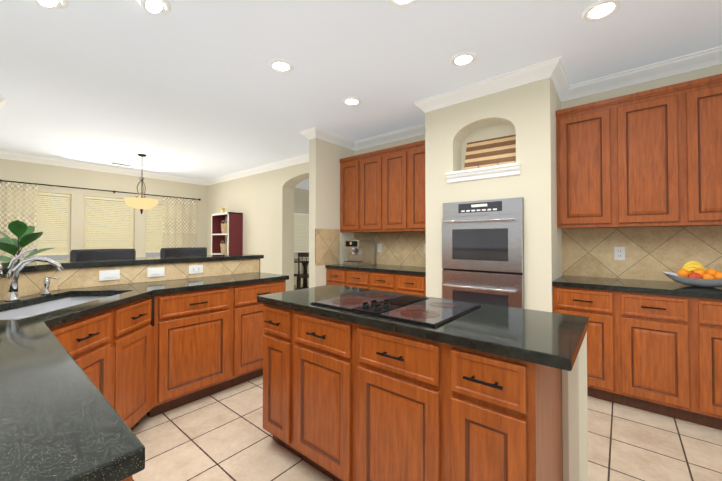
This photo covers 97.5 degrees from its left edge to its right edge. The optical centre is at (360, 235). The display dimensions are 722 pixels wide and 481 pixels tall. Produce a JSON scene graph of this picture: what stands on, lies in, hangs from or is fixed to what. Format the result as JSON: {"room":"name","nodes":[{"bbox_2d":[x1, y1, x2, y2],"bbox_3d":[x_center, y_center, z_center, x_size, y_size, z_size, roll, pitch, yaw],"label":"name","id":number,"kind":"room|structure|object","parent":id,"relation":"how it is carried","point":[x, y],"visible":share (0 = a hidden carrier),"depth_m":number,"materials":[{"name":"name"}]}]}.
{"room":"kitchen","nodes":[
{"label":"kitchen","id":0,"kind":"room"},
{"bbox_2d":[0,158,206,261],"bbox_3d":[-6.397,-0.032,5.080,0.200,2.740,8.230,-1,-1,39],"label":"wall","id":1,"kind":"structure","parent":0,"point":[21,171],"depth_m":6.31,"materials":[{"name":"paint"}]},
{"bbox_2d":[5,192,70,262],"bbox_3d":[-5.809,-0.027,5.722,0.150,1.510,0.830,-1,-1,39],"label":"window","id":2,"kind":"structure","parent":1,"relation":"in","point":[67,257],"depth_m":6.04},
{"bbox_2d":[6,190,70,255],"bbox_3d":[-5.810,-0.204,5.725,0.050,1.144,0.806,-1,-1,39],"label":"window blinds","id":3,"kind":"object","parent":2,"relation":"attached to","point":[49,227],"depth_m":5.84,"materials":[{"name":"beige fabric"}]},
{"bbox_2d":[0,179,200,200],"bbox_3d":[-5.044,-0.890,6.485,0.118,0.060,3.393,-1,-1,39],"label":"curtain rod","id":4,"kind":"object","parent":1,"relation":"attached to","point":[113,191],"visible":0.98,"depth_m":6.17,"materials":[{"name":"black metal"}]},
{"bbox_2d":[0,182,37,262],"bbox_3d":[-5.884,0.204,5.398,0.054,2.198,0.500,-1,-1,39],"label":"lace curtain","id":5,"kind":"object","parent":4,"relation":"hanging from","point":[15,204],"visible":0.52,"depth_m":5.41,"materials":[{"name":"beige fabric"}]},
{"bbox_2d":[162,197,197,247],"bbox_3d":[-4.224,0.235,7.412,0.054,2.198,0.760,-1,-1,39],"label":"lace curtain","id":6,"kind":"object","parent":4,"relation":"hanging from","point":[190,223],"visible":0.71,"depth_m":7.40,"materials":[{"name":"beige fabric"}]},
{"bbox_2d":[0,151,203,184],"bbox_3d":[-6.374,-1.352,4.899,0.092,0.105,7.950,-1,-1,39],"label":"crown molding","id":7,"kind":"structure","parent":1,"relation":"attached to","point":[3,155],"depth_m":6.18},
{"bbox_2d":[83,198,133,248],"bbox_3d":[-5.164,-0.015,6.505,0.150,1.510,0.840,-1,-1,39],"label":"window","id":8,"kind":"structure","parent":1,"relation":"in","point":[84,198],"depth_m":6.78,"materials":[{"name":"beige"}]},
{"bbox_2d":[84,196,133,248],"bbox_3d":[-5.165,-0.241,6.507,0.050,1.046,0.813,-1,-1,39],"label":"window blinds","id":9,"kind":"object","parent":8,"relation":"attached to","point":[115,234],"depth_m":6.48,"materials":[{"name":"beige fabric"}]},
{"bbox_2d":[145,202,184,252],"bbox_3d":[-4.514,-0.179,7.296,0.050,1.143,0.805,-1,-1,39],"label":"window blinds","id":10,"kind":"object","parent":1,"relation":"attached to","point":[154,245],"depth_m":7.17,"materials":[{"name":"beige fabric"}]},
{"bbox_2d":[294,188,308,284],"bbox_3d":[-1.921,0.029,9.016,0.200,2.740,3.540,-1,-1,39],"label":"wall","id":11,"kind":"structure","parent":0,"point":[301,200],"depth_m":9.08,"materials":[{"name":"paint"}]},
{"bbox_2d":[294,211,308,253],"bbox_3d":[-1.703,-0.070,9.097,0.035,1.200,1.200,-1,-1,39],"label":"dining room window","id":12,"kind":"structure","parent":11,"relation":"in","point":[301,232],"depth_m":9.07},
{"bbox_2d":[309,138,354,287],"bbox_3d":[-0.404,-0.039,4.591,0.130,2.740,0.801,-1,-1,39],"label":"wall","id":13,"kind":"structure","parent":0,"point":[324,184],"depth_m":4.36,"materials":[{"name":"paint"}]},
{"bbox_2d":[300,130,313,139],"bbox_3d":[-0.558,-1.357,4.600,0.092,0.105,0.772,-1,-1,39],"label":"crown molding","id":14,"kind":"structure","parent":13,"relation":"attached to","point":[305,132],"depth_m":4.30,"materials":[{"name":"white wood"}]},
{"bbox_2d":[315,228,339,265],"bbox_3d":[-0.463,0.163,4.422,0.012,0.500,0.470,-1,-1,39],"label":"backsplash","id":15,"kind":"structure","parent":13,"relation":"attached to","point":[327,247],"depth_m":4.41,"materials":[{"name":"beige tile"}]},
{"bbox_2d":[308,127,355,149],"bbox_3d":[-0.390,-1.359,4.462,0.102,0.105,0.772,-1,-1,39],"label":"crown molding","id":16,"kind":"structure","parent":13,"relation":"attached to","point":[315,132],"depth_m":4.42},
{"bbox_2d":[0,0,721,189],"bbox_3d":[-1.610,-1.458,4.699,15.200,0.100,13.700,-1,-1,39],"label":"ceiling","id":17,"kind":"structure","parent":0,"point":[198,89],"depth_m":2.64,"materials":[{"name":"paint"}]},
{"bbox_2d":[0,96,5,107],"bbox_3d":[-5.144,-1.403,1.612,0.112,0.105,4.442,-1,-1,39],"label":"recessed light","id":18,"kind":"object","parent":17,"relation":"attached to","point":[2,99],"depth_m":3.32,"materials":[{"name":"white"}]},
{"bbox_2d":[34,0,67,8],"bbox_3d":[-1.910,-1.439,1.913,0.203,0.099,0.203,0,-1,-5],"label":"recessed light","id":19,"kind":"object","parent":17,"relation":"in","point":[49,4],"depth_m":1.95,"materials":[{"name":"white"}]},
{"bbox_2d":[109,162,131,166],"bbox_3d":[-4.670,-1.380,6.158,0.180,0.009,0.340,-1,-1,39],"label":"ceiling vent","id":20,"kind":"object","parent":17,"relation":"in","point":[123,164],"visible":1,"depth_m":6.16,"materials":[{"name":"white plastic"}]},
{"bbox_2d":[124,154,157,214],"bbox_3d":[-3.796,-0.876,5.482,0.486,1.040,0.486,-1,-1,39],"label":"pendant lamp","id":21,"kind":"object","parent":17,"relation":"hanging from","point":[142,203],"visible":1,"depth_m":5.38,"materials":[{"name":"beige glass"}]},
{"bbox_2d":[134,0,170,14],"bbox_3d":[-1.297,-1.439,1.965,0.203,0.099,0.203,0,-1,-5],"label":"recessed light","id":22,"kind":"object","parent":17,"relation":"in","point":[154,7],"depth_m":1.97,"materials":[{"name":"white"}]},
{"bbox_2d":[269,59,292,72],"bbox_3d":[-0.678,-1.432,2.686,0.203,0.013,0.203,0,-1,-5],"label":"recessed light","id":23,"kind":"object","parent":17,"relation":"in","point":[279,65],"depth_m":2.67,"materials":[{"name":"white"}]},
{"bbox_2d":[342,97,360,105],"bbox_3d":[-0.097,-1.422,3.374,0.203,0.013,0.203,0,-1,-5],"label":"recessed light","id":24,"kind":"object","parent":17,"relation":"in","point":[351,101],"depth_m":3.36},
{"bbox_2d":[388,0,417,6],"bbox_3d":[0.257,-1.445,1.902,0.203,0.013,0.203,0,-1,-5],"label":"recessed light","id":25,"kind":"object","parent":17,"relation":"in","point":[399,3],"depth_m":1.96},
{"bbox_2d":[450,52,476,66],"bbox_3d":[0.838,-1.434,2.590,0.203,0.013,0.203,0,-1,-5],"label":"recessed light","id":26,"kind":"object","parent":17,"relation":"in","point":[462,59],"depth_m":2.57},
{"bbox_2d":[582,0,621,20],"bbox_3d":[1.545,-1.442,2.033,0.203,0.013,0.203,0,-1,-5],"label":"recessed light","id":27,"kind":"object","parent":17,"relation":"in","point":[600,10],"depth_m":2.02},
{"bbox_2d":[132,283,721,480],"bbox_3d":[-1.610,1.382,4.655,15.200,0.100,13.700,-1,-1,39],"label":"floor","id":28,"kind":"structure","parent":0,"point":[223,435],"depth_m":1.94,"materials":[{"name":"tile"}]},
{"bbox_2d":[0,220,53,261],"bbox_3d":[-3.433,0.581,3.171,0.644,1.456,0.632,-1,-1,39],"label":"fiddle-leaf fig plant","id":29,"kind":"object","parent":28,"relation":"on","point":[23,233],"visible":0.38,"depth_m":3.16,"materials":[{"name":"green plant"}]},
{"bbox_2d":[0,295,191,367],"bbox_3d":[-1.687,0.849,1.746,1.012,0.876,0.966,-1,-1,39],"label":"sink","id":30,"kind":"object","parent":28,"relation":"on","point":[154,323],"depth_m":1.93,"materials":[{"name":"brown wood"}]},
{"bbox_2d":[70,249,135,259],"bbox_3d":[-2.438,0.723,3.041,0.510,1.172,0.512,-1,-1,39],"label":"bar stool","id":31,"kind":"object","parent":28,"relation":"on","point":[78,254],"visible":0.1,"depth_m":3.16,"materials":[{"name":"leather"}]},
{"bbox_2d":[94,384,131,480],"bbox_3d":[-0.706,0.829,0.469,0.420,0.876,0.512,-1,-1,39],"label":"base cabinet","id":32,"kind":"object","parent":28,"relation":"on","point":[129,478],"depth_m":0.55,"materials":[{"name":"brown wood"}]},
{"bbox_2d":[4,272,254,299],"bbox_3d":[-0.978,0.757,1.752,2.520,1.060,2.390,-1,-1,39],"label":"wall","id":33,"kind":"structure","parent":28,"relation":"on","point":[130,283],"depth_m":2.51,"materials":[{"name":"paint"}]},
{"bbox_2d":[0,269,57,299],"bbox_3d":[-2.051,0.297,1.703,0.008,0.144,0.975,0,-1,-5],"label":"backsplash","id":34,"kind":"structure","parent":33,"relation":"attached to","point":[30,283],"depth_m":1.99,"materials":[{"name":"beige tile"}]},
{"bbox_2d":[0,254,263,274],"bbox_3d":[-1.169,0.206,1.750,2.840,0.038,2.730,-1,-1,39],"label":"bar","id":35,"kind":"object","parent":33,"relation":"on","point":[42,266],"visible":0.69,"depth_m":2.54,"materials":[{"name":"black stone"}]},
{"bbox_2d":[58,259,259,289],"bbox_3d":[-1.597,0.314,2.794,0.008,0.144,1.580,-1,-1,39],"label":"backsplash","id":36,"kind":"structure","parent":33,"relation":"attached to","point":[70,278],"depth_m":2.59,"materials":[{"name":"beige tile"}]},
{"bbox_2d":[99,270,119,280],"bbox_3d":[-1.908,0.303,2.401,0.010,0.075,0.122,-1,-1,39],"label":"light switch","id":37,"kind":"object","parent":36,"relation":"attached to","point":[104,275],"depth_m":2.40,"materials":[{"name":"white plastic"}]},
{"bbox_2d":[147,267,164,276],"bbox_3d":[-1.711,0.307,2.640,0.010,0.075,0.125,-1,-1,39],"label":"light switch","id":38,"kind":"object","parent":36,"relation":"attached to","point":[157,271],"depth_m":2.64,"materials":[{"name":"white plastic"}]},
{"bbox_2d":[188,265,202,273],"bbox_3d":[-1.507,0.311,2.889,0.010,0.075,0.125,-1,-1,39],"label":"outlet","id":39,"kind":"object","parent":36,"relation":"attached to","point":[192,269],"visible":1,"depth_m":2.88,"materials":[{"name":"white plastic"}]},
{"bbox_2d":[81,340,195,429],"bbox_3d":[-1.743,0.959,1.725,1.110,0.656,1.120,-1,-1,39],"label":"base cabinet","id":40,"kind":"object","parent":28,"relation":"on","point":[150,357],"depth_m":2.14,"materials":[{"name":"brown wood"}]},
{"bbox_2d":[160,247,206,256],"bbox_3d":[-1.967,0.731,3.611,0.510,1.172,0.512,-1,-1,39],"label":"bar stool","id":41,"kind":"object","parent":28,"relation":"on","point":[187,251],"visible":0.12,"depth_m":3.75,"materials":[{"name":"leather"}]},
{"bbox_2d":[156,286,235,399],"bbox_3d":[-1.445,0.862,2.570,0.512,0.876,0.560,-1,-1,39],"label":"base cabinet","id":42,"kind":"object","parent":28,"relation":"on","point":[213,310],"depth_m":2.51,"materials":[{"name":"brown wood"}]},
{"bbox_2d":[211,212,242,254],"bbox_3d":[-2.980,0.443,7.009,0.770,1.850,0.326,-1,-1,39],"label":"bookcase","id":43,"kind":"object","parent":28,"relation":"on","point":[232,238],"visible":0.42,"depth_m":6.87,"materials":[{"name":"red paint"}]},
{"bbox_2d":[220,240,226,253],"bbox_3d":[-2.974,0.263,7.019,0.412,0.289,0.237,-1,-1,39],"label":"basket","id":44,"kind":"object","parent":43,"relation":"in","point":[223,246],"visible":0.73,"depth_m":6.90,"materials":[{"name":"wicker"}]},
{"bbox_2d":[221,220,227,233],"bbox_3d":[-2.951,-0.177,7.007,0.412,0.289,0.237,-1,-1,39],"label":"basket","id":45,"kind":"object","parent":43,"relation":"in","point":[224,227],"visible":0.56,"depth_m":6.89,"materials":[{"name":"wicker"}]},
{"bbox_2d":[236,280,285,384],"bbox_3d":[-1.090,0.869,3.000,0.512,0.876,0.555,-1,-1,39],"label":"base cabinet","id":46,"kind":"object","parent":28,"relation":"on","point":[249,312],"depth_m":2.76,"materials":[{"name":"brown wood"}]},
{"bbox_2d":[0,272,288,480],"bbox_3d":[-0.892,0.391,1.766,2.397,0.039,2.267,-1,-1,39],"label":"countertop","id":47,"kind":"structure","parent":46,"relation":"on","point":[61,419],"depth_m":0.68,"materials":[{"name":"stone"}]},
{"bbox_2d":[5,247,63,300],"bbox_3d":[-1.903,0.222,1.851,0.139,0.302,0.232,-1,-1,39],"label":"faucet","id":48,"kind":"object","parent":47,"relation":"on","point":[12,274],"visible":1,"depth_m":1.81,"materials":[{"name":"silver metal"}]},
{"bbox_2d":[41,277,58,294],"bbox_3d":[-1.986,0.322,2.024,0.053,0.106,0.080,-1,-1,39],"label":"soap dispenser","id":49,"kind":"object","parent":47,"relation":"on","point":[46,282],"visible":1,"depth_m":2.00,"materials":[{"name":"silver metal"}]},
{"bbox_2d":[0,296,108,319],"bbox_3d":[-1.726,0.514,1.758,0.944,0.204,0.928,-1,-1,40],"label":"sink basin","id":50,"kind":"object","parent":47,"relation":"in","point":[36,309],"depth_m":1.89,"materials":[{"name":"metal"}]},
{"bbox_2d":[263,304,290,450],"bbox_3d":[-0.306,0.854,2.079,0.300,0.876,0.610,-1,-1,39],"label":"base cabinet","id":51,"kind":"object","parent":28,"relation":"on","point":[276,320],"depth_m":1.84,"materials":[{"name":"brown wood"}]},
{"bbox_2d":[257,285,588,370],"bbox_3d":[0.190,0.390,1.689,1.630,0.039,0.650,-1,-1,39],"label":"countertop","id":52,"kind":"structure","parent":51,"relation":"on","point":[551,339],"depth_m":1.27,"materials":[{"name":"stone"}]},
{"bbox_2d":[310,291,480,327],"bbox_3d":[0.174,0.350,1.671,0.730,0.040,0.520,-1,-1,39],"label":"cooktop","id":53,"kind":"object","parent":52,"relation":"in","point":[428,312],"visible":1,"depth_m":1.56,"materials":[{"name":"black glass"}]},
{"bbox_2d":[294,258,308,289],"bbox_3d":[-1.383,0.996,7.845,1.200,0.770,1.200,-1,-1,39],"label":"dining table","id":54,"kind":"object","parent":28,"relation":"on","point":[305,282],"visible":0.29,"depth_m":7.79,"materials":[{"name":"brown wood"}]},
{"bbox_2d":[297,253,308,288],"bbox_3d":[-1.158,0.873,6.993,0.460,0.990,0.506,0,-1,-8],"label":"dining chair","id":55,"kind":"object","parent":28,"relation":"on","point":[306,275],"visible":0.48,"depth_m":6.76,"materials":[{"name":"brown wood"}]},
{"bbox_2d":[291,310,354,480],"bbox_3d":[-0.017,0.851,1.840,0.450,0.876,0.610,-1,-1,39],"label":"base cabinet","id":56,"kind":"object","parent":28,"relation":"on","point":[345,401],"depth_m":1.59,"materials":[{"name":"brown wood"}]},
{"bbox_2d":[326,268,345,285],"bbox_3d":[-0.148,0.891,4.479,0.384,0.876,0.617,-1,-1,39],"label":"base cabinet","id":57,"kind":"object","parent":28,"relation":"on","point":[333,276],"depth_m":4.25,"materials":[{"name":"brown wood"}]},
{"bbox_2d":[325,264,425,275],"bbox_3d":[0.294,0.428,4.119,1.534,0.039,0.622,-1,-1,39],"label":"countertop","id":58,"kind":"structure","parent":57,"relation":"on","point":[409,270],"depth_m":3.94,"materials":[{"name":"stone"}]},
{"bbox_2d":[343,240,373,265],"bbox_3d":[-0.042,0.240,4.429,0.270,0.345,0.401,-1,-1,39],"label":"espresso machine","id":59,"kind":"object","parent":58,"relation":"on","point":[360,252],"visible":1,"depth_m":4.36,"materials":[{"name":"silver metal"}]},
{"bbox_2d":[346,270,369,288],"bbox_3d":[0.148,0.888,4.235,0.383,0.876,0.617,-1,-1,39],"label":"base cabinet","id":60,"kind":"object","parent":28,"relation":"on","point":[354,278],"depth_m":4.00,"materials":[{"name":"brown wood"}]},
{"bbox_2d":[370,271,393,291],"bbox_3d":[0.444,0.884,3.991,0.384,0.876,0.617,-1,-1,39],"label":"base cabinet","id":61,"kind":"object","parent":28,"relation":"on","point":[381,281],"depth_m":3.76,"materials":[{"name":"brown wood"}]},
{"bbox_2d":[355,324,446,480],"bbox_3d":[0.330,0.846,1.554,0.450,0.876,0.610,-1,-1,39],"label":"base cabinet","id":62,"kind":"object","parent":28,"relation":"on","point":[401,379],"depth_m":1.31,"materials":[{"name":"brown wood"}]},
{"bbox_2d":[394,273,425,295],"bbox_3d":[0.740,0.880,3.747,0.383,0.876,0.617,-1,-1,39],"label":"base cabinet","id":63,"kind":"object","parent":28,"relation":"on","point":[401,283],"depth_m":3.52,"materials":[{"name":"brown wood"}]},
{"bbox_2d":[447,344,562,480],"bbox_3d":[0.620,0.842,1.315,0.300,0.876,0.610,-1,-1,39],"label":"base cabinet","id":64,"kind":"object","parent":28,"relation":"on","point":[504,414],"depth_m":1.09,"materials":[{"name":"brown wood"}]},
{"bbox_2d":[562,332,587,480],"bbox_3d":[0.950,0.844,1.405,0.118,0.874,0.118,-1,-1,39],"label":"column","id":65,"kind":"structure","parent":28,"relation":"on","point":[575,421],"depth_m":1.37,"materials":[{"name":"paint"}]},
{"bbox_2d":[553,286,620,403],"bbox_3d":[1.957,0.865,2.744,0.420,0.876,0.617,-1,-1,39],"label":"base cabinet","id":66,"kind":"object","parent":28,"relation":"on","point":[602,307],"depth_m":2.45,"materials":[{"name":"brown wood"}]},
{"bbox_2d":[552,275,721,298],"bbox_3d":[3.274,0.390,1.662,3.837,0.039,0.622,-1,-1,39],"label":"countertop","id":67,"kind":"structure","parent":66,"relation":"on","point":[645,286],"depth_m":2.40,"materials":[{"name":"stone"}]},
{"bbox_2d":[661,271,721,287],"bbox_3d":[2.509,0.331,2.325,0.435,0.098,0.260,-1,-1,39],"label":"fruit bowl","id":68,"kind":"object","parent":67,"relation":"on","point":[711,283],"visible":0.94,"depth_m":2.29,"materials":[{"name":"ceramic"}]},
{"bbox_2d":[677,261,721,278],"bbox_3d":[2.528,0.269,2.328,0.296,0.153,0.154,-1,-1,39],"label":"fruit","id":69,"kind":"object","parent":68,"relation":"in","point":[694,269],"visible":0.83,"depth_m":2.34,"materials":[{"name":"orange food"}]},
{"bbox_2d":[621,291,700,424],"bbox_3d":[2.273,0.861,2.483,0.400,0.876,0.617,-1,-1,39],"label":"base cabinet","id":70,"kind":"object","parent":28,"relation":"on","point":[658,354],"depth_m":2.23,"materials":[{"name":"brown wood"}]},
{"bbox_2d":[697,298,721,429],"bbox_3d":[2.582,0.857,2.229,0.400,0.876,0.617,-1,-1,39],"label":"base cabinet","id":71,"kind":"object","parent":28,"relation":"on","point":[709,311],"depth_m":2.08,"materials":[{"name":"brown wood"}]},
{"bbox_2d":[207,64,721,290],"bbox_3d":[0.548,-0.041,4.505,11.650,2.740,0.280,-1,-1,39],"label":"wall","id":72,"kind":"structure","parent":0,"point":[263,202],"depth_m":6.19,"materials":[{"name":"paint"}]},
{"bbox_2d":[204,154,308,185],"bbox_3d":[-2.024,-1.329,6.404,4.650,0.105,0.092,-1,-1,39],"label":"crown molding","id":73,"kind":"structure","parent":72,"relation":"attached to","point":[303,158],"depth_m":6.38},
{"bbox_2d":[339,155,358,231],"bbox_3d":[-0.060,-0.574,4.609,0.384,1.070,0.340,-1,-1,39],"label":"upper cabinet","id":74,"kind":"object","parent":72,"relation":"attached to","point":[349,166],"depth_m":4.48,"materials":[{"name":"brown wood"}]},
{"bbox_2d":[359,149,382,231],"bbox_3d":[0.236,-0.578,4.365,0.383,1.070,0.340,-1,-1,39],"label":"upper cabinet","id":75,"kind":"object","parent":72,"relation":"attached to","point":[382,190],"depth_m":4.23,"materials":[{"name":"brown wood"}]},
{"bbox_2d":[354,123,424,150],"bbox_3d":[0.465,-1.361,4.353,1.540,0.105,0.092,-1,-1,39],"label":"crown molding","id":76,"kind":"structure","parent":72,"relation":"attached to","point":[417,130],"depth_m":4.38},
{"bbox_2d":[354,231,425,266],"bbox_3d":[0.490,0.185,4.359,1.540,0.455,0.012,-1,-1,39],"label":"backsplash","id":77,"kind":"structure","parent":72,"relation":"attached to","point":[403,248],"depth_m":4.33,"materials":[{"name":"beige tile"}]},
{"bbox_2d":[377,243,381,251],"bbox_3d":[0.266,0.180,4.528,0.075,0.120,0.010,-1,-1,39],"label":"electrical outlet","id":78,"kind":"object","parent":77,"relation":"attached to","point":[379,247],"depth_m":4.53,"materials":[{"name":"white plastic"}]},
{"bbox_2d":[383,144,406,231],"bbox_3d":[0.532,-0.582,4.121,0.384,1.070,0.340,-1,-1,39],"label":"upper cabinet","id":79,"kind":"object","parent":72,"relation":"attached to","point":[394,158],"depth_m":3.99,"materials":[{"name":"brown wood"}]},
{"bbox_2d":[407,140,425,231],"bbox_3d":[0.828,-0.585,3.877,0.383,1.070,0.340,-1,-1,39],"label":"upper cabinet","id":80,"kind":"object","parent":72,"relation":"attached to","point":[416,212],"depth_m":3.80,"materials":[{"name":"brown wood"}]},
{"bbox_2d":[555,98,618,228],"bbox_3d":[2.041,-0.601,2.877,0.410,1.070,0.340,-1,-1,39],"label":"upper cabinet","id":81,"kind":"object","parent":72,"relation":"attached to","point":[585,134],"depth_m":2.74,"materials":[{"name":"brown wood"}]},
{"bbox_2d":[560,46,721,101],"bbox_3d":[3.443,-1.399,1.898,3.840,0.105,0.092,-1,-1,39],"label":"crown molding","id":82,"kind":"structure","parent":72,"relation":"attached to","point":[713,56],"depth_m":2.70,"materials":[{"name":"white wood"}]},
{"bbox_2d":[562,226,721,281],"bbox_3d":[3.468,0.146,1.904,3.840,0.455,0.012,-1,-1,39],"label":"backsplash","id":83,"kind":"structure","parent":72,"relation":"attached to","point":[651,253],"depth_m":2.75,"materials":[{"name":"beige tile"}]},
{"bbox_2d":[614,247,624,259],"bbox_3d":[2.318,0.164,2.836,0.075,0.120,0.010,-1,-1,39],"label":"electrical outlet","id":84,"kind":"object","parent":83,"relation":"attached to","point":[619,253],"visible":1,"depth_m":2.83,"materials":[{"name":"white plastic"}]},
{"bbox_2d":[615,82,686,227],"bbox_3d":[2.353,-0.605,2.619,0.400,1.070,0.340,-1,-1,39],"label":"upper cabinet","id":85,"kind":"object","parent":72,"relation":"attached to","point":[650,158],"depth_m":2.47,"materials":[{"name":"brown wood"}]},
{"bbox_2d":[683,74,721,226],"bbox_3d":[2.662,-0.609,2.365,0.400,1.070,0.340,-1,-1,39],"label":"upper cabinet","id":86,"kind":"object","parent":72,"relation":"attached to","point":[702,97],"depth_m":2.29,"materials":[{"name":"brown wood"}]},
{"bbox_2d":[425,77,561,311],"bbox_3d":[1.343,-0.060,3.268,1.170,2.740,0.622,-1,-1,39],"label":"wall","id":87,"kind":"structure","parent":0,"point":[525,114],"depth_m":2.88,"materials":[{"name":"paint"}]},
{"bbox_2d":[445,162,519,182],"bbox_3d":[1.203,-0.585,3.091,0.680,0.104,0.282,-1,-1,39],"label":"trim","id":88,"kind":"structure","parent":87,"relation":"attached to","point":[505,170],"depth_m":2.97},
{"bbox_2d":[464,134,515,169],"bbox_3d":[1.258,-0.799,3.094,0.470,0.319,0.156,-1,-1,35],"label":"cutting board","id":89,"kind":"object","parent":88,"relation":"on","point":[491,152],"visible":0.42,"depth_m":3.09,"materials":[{"name":"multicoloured wood"}]},
{"bbox_2d":[442,197,523,308],"bbox_3d":[1.285,0.324,3.192,0.744,1.304,0.679,-1,-1,39],"label":"double oven","id":90,"kind":"object","parent":87,"relation":"in","point":[482,251],"visible":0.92,"depth_m":2.95,"materials":[{"name":"silver metal"}]},
{"bbox_2d":[413,56,563,112],"bbox_3d":[1.116,-1.381,3.013,1.354,0.105,0.092,-1,-1,39],"label":"crown molding","id":91,"kind":"structure","parent":87,"relation":"attached to","point":[553,69],"depth_m":2.90,"materials":[{"name":"white wood"}]},
{"bbox_2d":[552,67,571,98],"bbox_3d":[1.797,-1.384,2.848,0.092,0.105,0.480,-1,-1,39],"label":"crown molding","id":92,"kind":"structure","parent":87,"relation":"attached to","point":[563,88],"depth_m":2.94,"materials":[{"name":"white wood"}]},
{"label":"outside","id":93,"kind":"structure","parent":0,"visible":0},
{"bbox_2d":[10,193,179,259],"bbox_3d":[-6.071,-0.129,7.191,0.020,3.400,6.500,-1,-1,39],"label":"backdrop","id":94,"kind":"structure","parent":93,"point":[63,257],"depth_m":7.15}
]}

